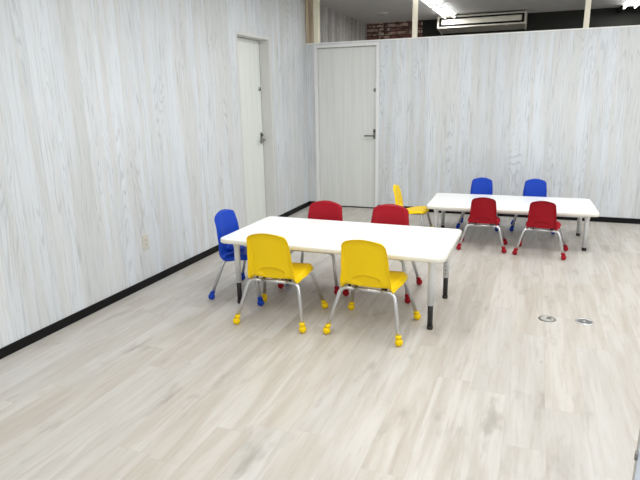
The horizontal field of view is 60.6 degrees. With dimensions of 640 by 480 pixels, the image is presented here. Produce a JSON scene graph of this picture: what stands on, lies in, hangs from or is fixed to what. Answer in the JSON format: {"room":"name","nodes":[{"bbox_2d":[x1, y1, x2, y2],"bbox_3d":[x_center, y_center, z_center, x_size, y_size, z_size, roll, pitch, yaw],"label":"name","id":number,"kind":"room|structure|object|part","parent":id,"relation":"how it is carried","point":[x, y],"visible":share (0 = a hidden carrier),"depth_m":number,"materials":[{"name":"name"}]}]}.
{"room":"children's room","nodes":[
{"label":"children's room","id":0,"kind":"room"},
{"bbox_2d":[0,0,366,347],"bbox_3d":[-1.367,-1.047,4.628,0.200,2.690,11.850,5,16,21],"label":"wall","id":1,"kind":"structure","parent":0,"point":[120,119],"depth_m":4.12,"materials":[{"name":"white wood"}]},
{"bbox_2d":[142,234,148,249],"bbox_3d":[-1.412,0.018,4.437,0.011,0.120,0.072,5,16,21],"label":"wall outlet","id":2,"kind":"object","parent":1,"relation":"attached to","point":[145,241],"visible":1,"depth_m":4.43,"materials":[{"name":"white plastic"}]},
{"bbox_2d":[0,201,309,358],"bbox_3d":[-1.759,0.580,3.637,0.009,0.061,8.991,5,16,21],"label":"baseboard","id":3,"kind":"structure","parent":1,"relation":"attached to","point":[44,332],"depth_m":4.03,"materials":[{"name":"black plastic"}]},
{"bbox_2d":[235,30,276,225],"bbox_3d":[-0.783,-1.170,6.146,0.204,2.135,0.779,5,16,21],"label":"door","id":4,"kind":"structure","parent":1,"relation":"in","point":[252,50],"depth_m":6.28,"materials":[{"name":"laminate"}]},
{"bbox_2d":[0,206,639,479],"bbox_3d":[1.522,0.494,3.948,6.500,0.068,11.950,5,16,21],"label":"floor","id":5,"kind":"structure","parent":0,"point":[159,382],"depth_m":2.99,"materials":[{"name":"plastic"}]},
{"bbox_2d":[208,209,287,305],"bbox_3d":[-0.549,0.096,4.233,0.466,0.648,0.530,5,16,21],"label":"chair","id":6,"kind":"object","parent":5,"relation":"on","point":[226,222],"visible":0.68,"depth_m":4.16,"materials":[{"name":"blue plastic"}]},
{"bbox_3d":[-0.745,0.276,4.164,0.189,0.273,0.061,-12,18,-35],"label":"leg","id":7,"kind":"part","parent":6,"relation":"part of","materials":[{"name":"silver metal"}]},
{"bbox_3d":[-0.709,-0.060,4.255,0.105,0.351,0.342,5,16,21],"label":"backrest","id":8,"kind":"part","parent":6,"relation":"part of","materials":[{"name":"blue plastic"}]},
{"bbox_3d":[-0.527,0.096,4.224,0.296,0.067,0.400,5,16,21],"label":"seat","id":9,"kind":"part","parent":6,"relation":"part of","materials":[{"name":"blue plastic"}]},
{"bbox_3d":[-0.619,0.190,4.482,0.061,0.273,0.189,-4,15,-10],"label":"leg","id":10,"kind":"part","parent":6,"relation":"part of","materials":[{"name":"silver metal"}]},
{"bbox_3d":[-0.468,0.292,4.059,0.058,0.285,0.184,-3,15,-8],"label":"leg","id":11,"kind":"part","parent":6,"relation":"part of","materials":[{"name":"silver metal"}]},
{"bbox_2d":[233,233,327,332],"bbox_3d":[-0.270,0.218,3.749,0.530,0.648,0.491,4,16,19],"label":"chair","id":12,"kind":"object","parent":5,"relation":"on","point":[268,255],"visible":1,"depth_m":3.59,"materials":[{"name":"yellow plastic"}]},
{"bbox_3d":[-0.485,0.391,3.710,0.197,0.274,0.065,-5,15,-15],"label":"leg","id":13,"kind":"part","parent":12,"relation":"part of","materials":[{"name":"silver metal"}]},
{"bbox_3d":[-0.382,0.310,3.987,0.062,0.285,0.191,-12,18,-36],"label":"leg","id":14,"kind":"part","parent":12,"relation":"part of","materials":[{"name":"silver metal"}]},
{"bbox_3d":[-0.329,0.116,3.558,0.342,0.351,0.105,4,16,19],"label":"backrest","id":15,"kind":"part","parent":12,"relation":"part of","materials":[{"name":"yellow plastic"}]},
{"bbox_3d":[-0.263,0.210,3.770,0.400,0.067,0.296,4,16,19],"label":"seat","id":16,"kind":"part","parent":12,"relation":"part of","materials":[{"name":"yellow plastic"}]},
{"bbox_3d":[-0.150,0.415,3.593,0.065,0.274,0.197,-11,18,-33],"label":"leg","id":17,"kind":"part","parent":12,"relation":"part of","materials":[{"name":"silver metal"}]},
{"bbox_3d":[-0.049,0.334,3.871,0.191,0.285,0.062,-4,15,-13],"label":"leg","id":18,"kind":"part","parent":12,"relation":"part of","materials":[{"name":"silver metal"}]},
{"bbox_2d":[278,200,342,294],"bbox_3d":[-0.019,0.039,4.412,0.530,0.648,0.477,5,16,21],"label":"chair","id":19,"kind":"object","parent":5,"relation":"on","point":[322,210],"visible":0.48,"depth_m":4.50,"materials":[{"name":"red plastic"}]},
{"bbox_3d":[-0.129,0.138,4.645,0.062,0.273,0.192,-11,18,-34],"label":"leg","id":20,"kind":"part","parent":19,"relation":"part of","materials":[{"name":"silver metal"}]},
{"bbox_3d":[0.039,-0.145,4.526,0.342,0.351,0.105,5,16,21],"label":"backrest","id":21,"kind":"part","parent":19,"relation":"part of","materials":[{"name":"red plastic"}]},
{"bbox_3d":[0.092,0.232,4.249,0.059,0.285,0.187,-12,18,-37],"label":"leg","id":22,"kind":"part","parent":19,"relation":"part of","materials":[{"name":"silver metal"}]},
{"bbox_2d":[220,216,461,329],"bbox_3d":[0.166,0.204,4.038,1.598,0.514,0.806,5,16,21],"label":"table","id":23,"kind":"object","parent":5,"relation":"on","point":[430,245],"visible":0.77,"depth_m":3.91,"materials":[{"name":"white laminate"}]},
{"bbox_3d":[-0.602,0.157,4.010,0.064,0.318,0.064,5,16,21],"label":"leg","id":24,"kind":"part","parent":23,"relation":"part of","materials":[{"name":"white metal"}]},
{"bbox_3d":[0.163,0.000,3.984,1.438,0.030,0.622,5,16,21],"label":"apron frame","id":25,"kind":"part","parent":23,"relation":"part of","materials":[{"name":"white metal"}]},
{"bbox_3d":[0.710,0.267,3.496,0.064,0.318,0.064,5,16,21],"label":"leg","id":26,"kind":"part","parent":23,"relation":"part of","materials":[{"name":"white metal"}]},
{"bbox_3d":[0.932,0.122,4.032,0.064,0.318,0.064,5,16,21],"label":"leg","id":27,"kind":"part","parent":23,"relation":"part of","materials":[{"name":"white metal"}]},
{"bbox_2d":[323,240,420,346],"bbox_3d":[0.346,0.260,3.546,0.530,0.648,0.491,6,16,24],"label":"chair","id":28,"kind":"object","parent":5,"relation":"on","point":[365,263],"visible":1,"depth_m":3.39,"materials":[{"name":"yellow plastic"}]},
{"bbox_3d":[0.125,0.428,3.524,0.197,0.274,0.065,-4,15,-11],"label":"leg","id":29,"kind":"part","parent":28,"relation":"part of","materials":[{"name":"silver metal"}]},
{"bbox_3d":[0.252,0.349,3.792,0.062,0.285,0.191,-10,17,-32],"label":"leg","id":30,"kind":"part","parent":28,"relation":"part of","materials":[{"name":"silver metal"}]},
{"bbox_3d":[0.274,0.157,3.360,0.342,0.351,0.105,6,16,24],"label":"backrest","id":31,"kind":"part","parent":28,"relation":"part of","materials":[{"name":"yellow plastic"}]},
{"bbox_3d":[0.356,0.252,3.566,0.400,0.067,0.296,6,16,24],"label":"seat","id":32,"kind":"part","parent":28,"relation":"part of","materials":[{"name":"yellow plastic"}]},
{"bbox_3d":[0.450,0.459,3.381,0.065,0.274,0.197,-9,17,-29],"label":"leg","id":33,"kind":"part","parent":28,"relation":"part of","materials":[{"name":"silver metal"}]},
{"bbox_3d":[0.574,0.380,3.650,0.191,0.285,0.062,-3,15,-8],"label":"leg","id":34,"kind":"part","parent":28,"relation":"part of","materials":[{"name":"silver metal"}]},
{"bbox_2d":[343,204,421,302],"bbox_3d":[0.492,0.080,4.219,0.530,0.648,0.477,5,16,21],"label":"chair","id":35,"kind":"object","parent":5,"relation":"on","point":[393,214],"visible":0.38,"depth_m":4.31,"materials":[{"name":"red plastic"}]},
{"bbox_3d":[0.550,-0.104,4.333,0.342,0.351,0.105,5,16,21],"label":"backrest","id":36,"kind":"part","parent":35,"relation":"part of","materials":[{"name":"red plastic"}]},
{"bbox_3d":[0.603,0.273,4.056,0.059,0.285,0.187,-12,18,-37],"label":"leg","id":37,"kind":"part","parent":35,"relation":"part of","materials":[{"name":"silver metal"}]},
{"bbox_3d":[0.713,0.205,4.328,0.192,0.273,0.062,-4,15,-12],"label":"leg","id":38,"kind":"part","parent":35,"relation":"part of","materials":[{"name":"silver metal"}]},
{"bbox_2d":[393,185,432,226],"bbox_3d":[0.998,-0.319,5.907,0.417,0.543,0.468,5,16,21],"label":"chair","id":39,"kind":"object","parent":5,"relation":"on","point":[421,210],"visible":0.69,"depth_m":5.87,"materials":[{"name":"yellow plastic"}]},
{"bbox_3d":[0.847,-0.451,5.931,0.099,0.294,0.269,5,16,21],"label":"backrest","id":40,"kind":"part","parent":39,"relation":"part of","materials":[{"name":"yellow plastic"}]},
{"bbox_3d":[1.019,-0.319,5.899,0.280,0.056,0.315,5,16,21],"label":"seat","id":41,"kind":"part","parent":39,"relation":"part of","materials":[{"name":"yellow plastic"}]},
{"bbox_3d":[1.077,-0.153,5.754,0.049,0.240,0.161,-2,15,-3],"label":"leg","id":42,"kind":"part","parent":39,"relation":"part of","materials":[{"name":"silver metal"}]},
{"bbox_3d":[1.184,-0.226,6.024,0.161,0.240,0.049,-15,20,-42],"label":"leg","id":43,"kind":"part","parent":39,"relation":"part of","materials":[{"name":"silver metal"}]},
{"bbox_2d":[456,177,498,230],"bbox_3d":[1.812,-0.414,6.213,0.468,0.543,0.369,5,16,21],"label":"chair","id":44,"kind":"object","parent":5,"relation":"on","point":[481,185],"visible":0.52,"depth_m":6.29,"materials":[{"name":"blue plastic"}]},
{"bbox_3d":[1.860,-0.569,6.308,0.269,0.294,0.088,5,16,21],"label":"backrest","id":45,"kind":"part","parent":44,"relation":"part of","materials":[{"name":"blue plastic"}]},
{"bbox_2d":[456,197,507,252],"bbox_3d":[1.606,-0.187,5.378,0.469,0.534,0.368,4,16,19],"label":"chair","id":46,"kind":"object","parent":5,"relation":"on","point":[483,210],"visible":1,"depth_m":5.24,"materials":[{"name":"red plastic"}]},
{"bbox_3d":[1.428,-0.047,5.354,0.163,0.227,0.047,-2,15,-5],"label":"leg","id":47,"kind":"part","parent":46,"relation":"part of","materials":[{"name":"silver metal"}]},
{"bbox_3d":[1.557,-0.271,5.221,0.265,0.289,0.086,4,16,19],"label":"backrest","id":48,"kind":"part","parent":46,"relation":"part of","materials":[{"name":"red plastic"}]},
{"bbox_3d":[1.710,-0.026,5.254,0.047,0.227,0.162,-15,20,-42],"label":"leg","id":49,"kind":"part","parent":46,"relation":"part of","materials":[{"name":"silver metal"}]},
{"bbox_3d":[1.790,-0.090,5.470,0.159,0.236,0.044,-2,15,-2],"label":"leg","id":50,"kind":"part","parent":46,"relation":"part of","materials":[{"name":"silver metal"}]},
{"bbox_2d":[427,193,599,250],"bbox_3d":[1.969,-0.206,5.726,1.598,0.384,0.808,4,16,19],"label":"table","id":51,"kind":"object","parent":5,"relation":"on","point":[581,208],"visible":0.87,"depth_m":5.60,"materials":[{"name":"white laminate"}]},
{"bbox_3d":[1.202,-0.180,5.684,0.064,0.323,0.064,4,16,19],"label":"leg","id":52,"kind":"part","parent":51,"relation":"part of","materials":[{"name":"white metal"}]},
{"bbox_3d":[1.402,-0.328,6.230,0.064,0.323,0.064,4,16,19],"label":"leg","id":53,"kind":"part","parent":51,"relation":"part of","materials":[{"name":"white metal"}]},
{"bbox_3d":[1.966,-0.347,5.689,1.438,0.030,0.624,4,16,19],"label":"apron frame","id":54,"kind":"part","parent":51,"relation":"part of","materials":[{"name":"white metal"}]},
{"bbox_3d":[2.735,-0.232,5.768,0.064,0.323,0.064,4,16,19],"label":"leg","id":55,"kind":"part","parent":51,"relation":"part of","materials":[{"name":"white metal"}]},
{"bbox_3d":[2.535,-0.084,5.222,0.064,0.323,0.064,4,16,19],"label":"leg","id":56,"kind":"part","parent":51,"relation":"part of","materials":[{"name":"white metal"}]},
{"bbox_2d":[509,179,554,233],"bbox_3d":[2.362,-0.381,6.047,0.468,0.543,0.369,5,16,21],"label":"chair","id":57,"kind":"object","parent":5,"relation":"on","point":[532,187],"visible":0.54,"depth_m":6.13,"materials":[{"name":"blue plastic"}]},
{"bbox_3d":[2.410,-0.536,6.142,0.269,0.294,0.088,5,16,21],"label":"backrest","id":58,"kind":"part","parent":57,"relation":"part of","materials":[{"name":"blue plastic"}]},
{"bbox_2d":[512,201,567,259],"bbox_3d":[2.093,-0.136,5.148,0.469,0.534,0.368,6,16,26],"label":"chair","id":59,"kind":"object","parent":5,"relation":"on","point":[542,214],"visible":1,"depth_m":5.01,"materials":[{"name":"red plastic"}]},
{"bbox_3d":[1.909,-0.001,5.146,0.163,0.227,0.047,-1,15,1],"label":"leg","id":60,"kind":"part","parent":59,"relation":"part of","materials":[{"name":"silver metal"}]},
{"bbox_3d":[2.028,-0.221,4.997,0.265,0.289,0.086,6,16,26],"label":"backrest","id":61,"kind":"part","parent":59,"relation":"part of","materials":[{"name":"red plastic"}]},
{"bbox_3d":[2.102,-0.142,5.164,0.310,0.056,0.244,6,16,26],"label":"seat","id":62,"kind":"part","parent":59,"relation":"part of","materials":[{"name":"red plastic"}]},
{"bbox_3d":[2.177,0.028,5.014,0.047,0.227,0.163,-12,18,-36],"label":"leg","id":63,"kind":"part","parent":59,"relation":"part of","materials":[{"name":"silver metal"}]},
{"bbox_3d":[2.283,-0.033,5.218,0.159,0.236,0.044,0,15,4],"label":"leg","id":64,"kind":"part","parent":59,"relation":"part of","materials":[{"name":"silver metal"}]},
{"bbox_3d":[1.534,0.531,3.698,0.086,0.004,0.086,5,16,21],"label":"lid","id":65,"kind":"part","parent":5,"relation":"part of","materials":[{"name":"silver metal"}]},
{"bbox_3d":[1.758,0.541,3.641,0.086,0.004,0.086,5,16,21],"label":"lid","id":66,"kind":"part","parent":5,"relation":"part of","materials":[{"name":"metal"}]},
{"bbox_2d":[632,429,639,479],"bbox_3d":[1.107,0.180,1.041,0.802,2.032,0.046,12,19,40],"label":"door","id":67,"kind":"structure","parent":5,"relation":"on","point":[636,472],"depth_m":1.40,"materials":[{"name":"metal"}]},
{"bbox_2d":[367,20,422,39],"bbox_3d":[1.226,-2.462,9.826,1.170,2.690,0.130,5,16,21],"label":"brick wall","id":68,"kind":"structure","parent":0,"point":[402,29],"depth_m":9.44,"materials":[{"name":"red brick"}]},
{"bbox_2d":[306,26,639,223],"bbox_3d":[2.744,-1.301,6.383,6.200,2.138,0.109,5,16,21],"label":"wall","id":69,"kind":"structure","parent":0,"point":[561,109],"depth_m":6.47,"materials":[{"name":"white wood"}]},
{"bbox_2d":[314,42,378,207],"bbox_3d":[0.362,-1.483,7.279,0.873,2.122,0.116,5,16,21],"label":"door","id":70,"kind":"structure","parent":69,"relation":"in","point":[346,76],"depth_m":7.26,"materials":[{"name":"laminate"}]},
{"bbox_2d":[306,25,639,44],"bbox_3d":[2.726,-2.342,6.114,6.200,0.012,0.112,5,16,21],"label":"trim","id":71,"kind":"structure","parent":69,"relation":"on","point":[630,25],"depth_m":6.38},
{"bbox_2d":[305,0,313,42],"bbox_3d":[-0.122,-2.836,7.116,0.102,0.540,0.100,5,16,21],"label":"support post","id":72,"kind":"object","parent":71,"relation":"on","point":[308,3],"visible":0.67,"depth_m":7.07,"materials":[{"name":"brown wood"}]},
{"bbox_2d":[313,0,319,42],"bbox_3d":[-0.043,-2.826,7.070,0.068,0.540,0.070,5,16,21],"label":"support post","id":73,"kind":"object","parent":71,"relation":"on","point":[316,3],"visible":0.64,"depth_m":7.04,"materials":[{"name":"beige wood"}]},
{"bbox_2d":[412,0,417,37],"bbox_3d":[1.153,-2.734,6.635,0.056,0.540,0.060,5,16,21],"label":"support post","id":74,"kind":"object","parent":71,"relation":"on","point":[415,2],"visible":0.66,"depth_m":6.63,"materials":[{"name":"beige wood"}]},
{"bbox_2d":[583,0,591,27],"bbox_3d":[2.924,-2.592,5.968,0.055,0.540,0.060,5,16,21],"label":"support post","id":75,"kind":"object","parent":71,"relation":"on","point":[588,2],"visible":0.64,"depth_m":5.97,"materials":[{"name":"beige wood"}]},
{"bbox_2d":[320,0,639,23],"bbox_3d":[1.471,-2.161,3.250,6.500,0.060,11.950,5,16,21],"label":"ceiling","id":76,"kind":"structure","parent":0,"point":[365,11],"depth_m":7.95,"materials":[{"name":"grey paint"}]},
{"bbox_2d":[376,12,387,15],"bbox_3d":[0.947,-3.444,8.357,0.180,0.034,0.180,5,16,21],"label":"smoke detector","id":77,"kind":"object","parent":76,"relation":"attached to","point":[379,13],"visible":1,"depth_m":8.30,"materials":[{"name":"white plastic"}]},
{"bbox_2d":[422,0,444,7],"bbox_3d":[1.364,-3.050,6.899,0.220,0.070,1.220,5,16,21],"label":"ceiling light","id":78,"kind":"object","parent":76,"relation":"attached to","point":[429,3],"visible":1,"depth_m":7.26,"materials":[{"name":"white plastic"}]},
{"bbox_2d":[431,2,456,18],"bbox_3d":[1.816,-3.357,8.034,0.220,0.070,1.220,5,16,21],"label":"ceiling light","id":79,"kind":"object","parent":76,"relation":"attached to","point":[445,10],"visible":0.88,"depth_m":7.97,"materials":[{"name":"white plastic"}]},
{"bbox_2d":[437,10,526,33],"bbox_3d":[2.572,-3.450,8.696,1.330,0.245,0.504,5,16,21],"label":"air conditioner","id":80,"kind":"object","parent":76,"relation":"attached to","point":[510,20],"visible":1,"depth_m":8.52,"materials":[{"name":"white plastic"}]},
{"bbox_3d":[1.963,-3.500,8.930,0.022,0.245,0.494,5,16,21],"label":"panel","id":81,"kind":"part","parent":80,"relation":"part of","materials":[{"name":"white plastic"}]},
{"bbox_3d":[2.485,-3.403,8.476,1.262,0.130,0.016,5,16,21],"label":"slot frame","id":82,"kind":"part","parent":80,"relation":"part of","materials":[{"name":"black plastic"}]},
{"bbox_3d":[3.184,-3.402,8.470,0.022,0.245,0.494,5,16,21],"label":"panel","id":83,"kind":"part","parent":80,"relation":"part of","materials":[{"name":"white plastic"}]},
{"bbox_2d":[617,6,625,12],"bbox_3d":[4.471,-3.413,8.118,0.145,0.102,0.068,-7,16,-23],"label":"ceiling spotlight","id":84,"kind":"object","parent":76,"relation":"attached to","point":[619,10],"visible":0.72,"depth_m":8.09,"materials":[{"name":"black plastic"}]},
{"bbox_2d":[621,0,639,8],"bbox_3d":[4.258,-3.230,7.373,0.220,0.070,1.220,5,16,21],"label":"ceiling light","id":85,"kind":"object","parent":76,"relation":"attached to","point":[626,3],"visible":1,"depth_m":7.66,"materials":[{"name":"white plastic"}]},
{"bbox_2d":[422,6,639,36],"bbox_3d":[4.217,-2.227,8.714,5.230,2.690,0.100,5,16,21],"label":"wall","id":86,"kind":"structure","parent":0,"point":[601,17],"depth_m":8.49,"materials":[{"name":"black paint"}]}
]}

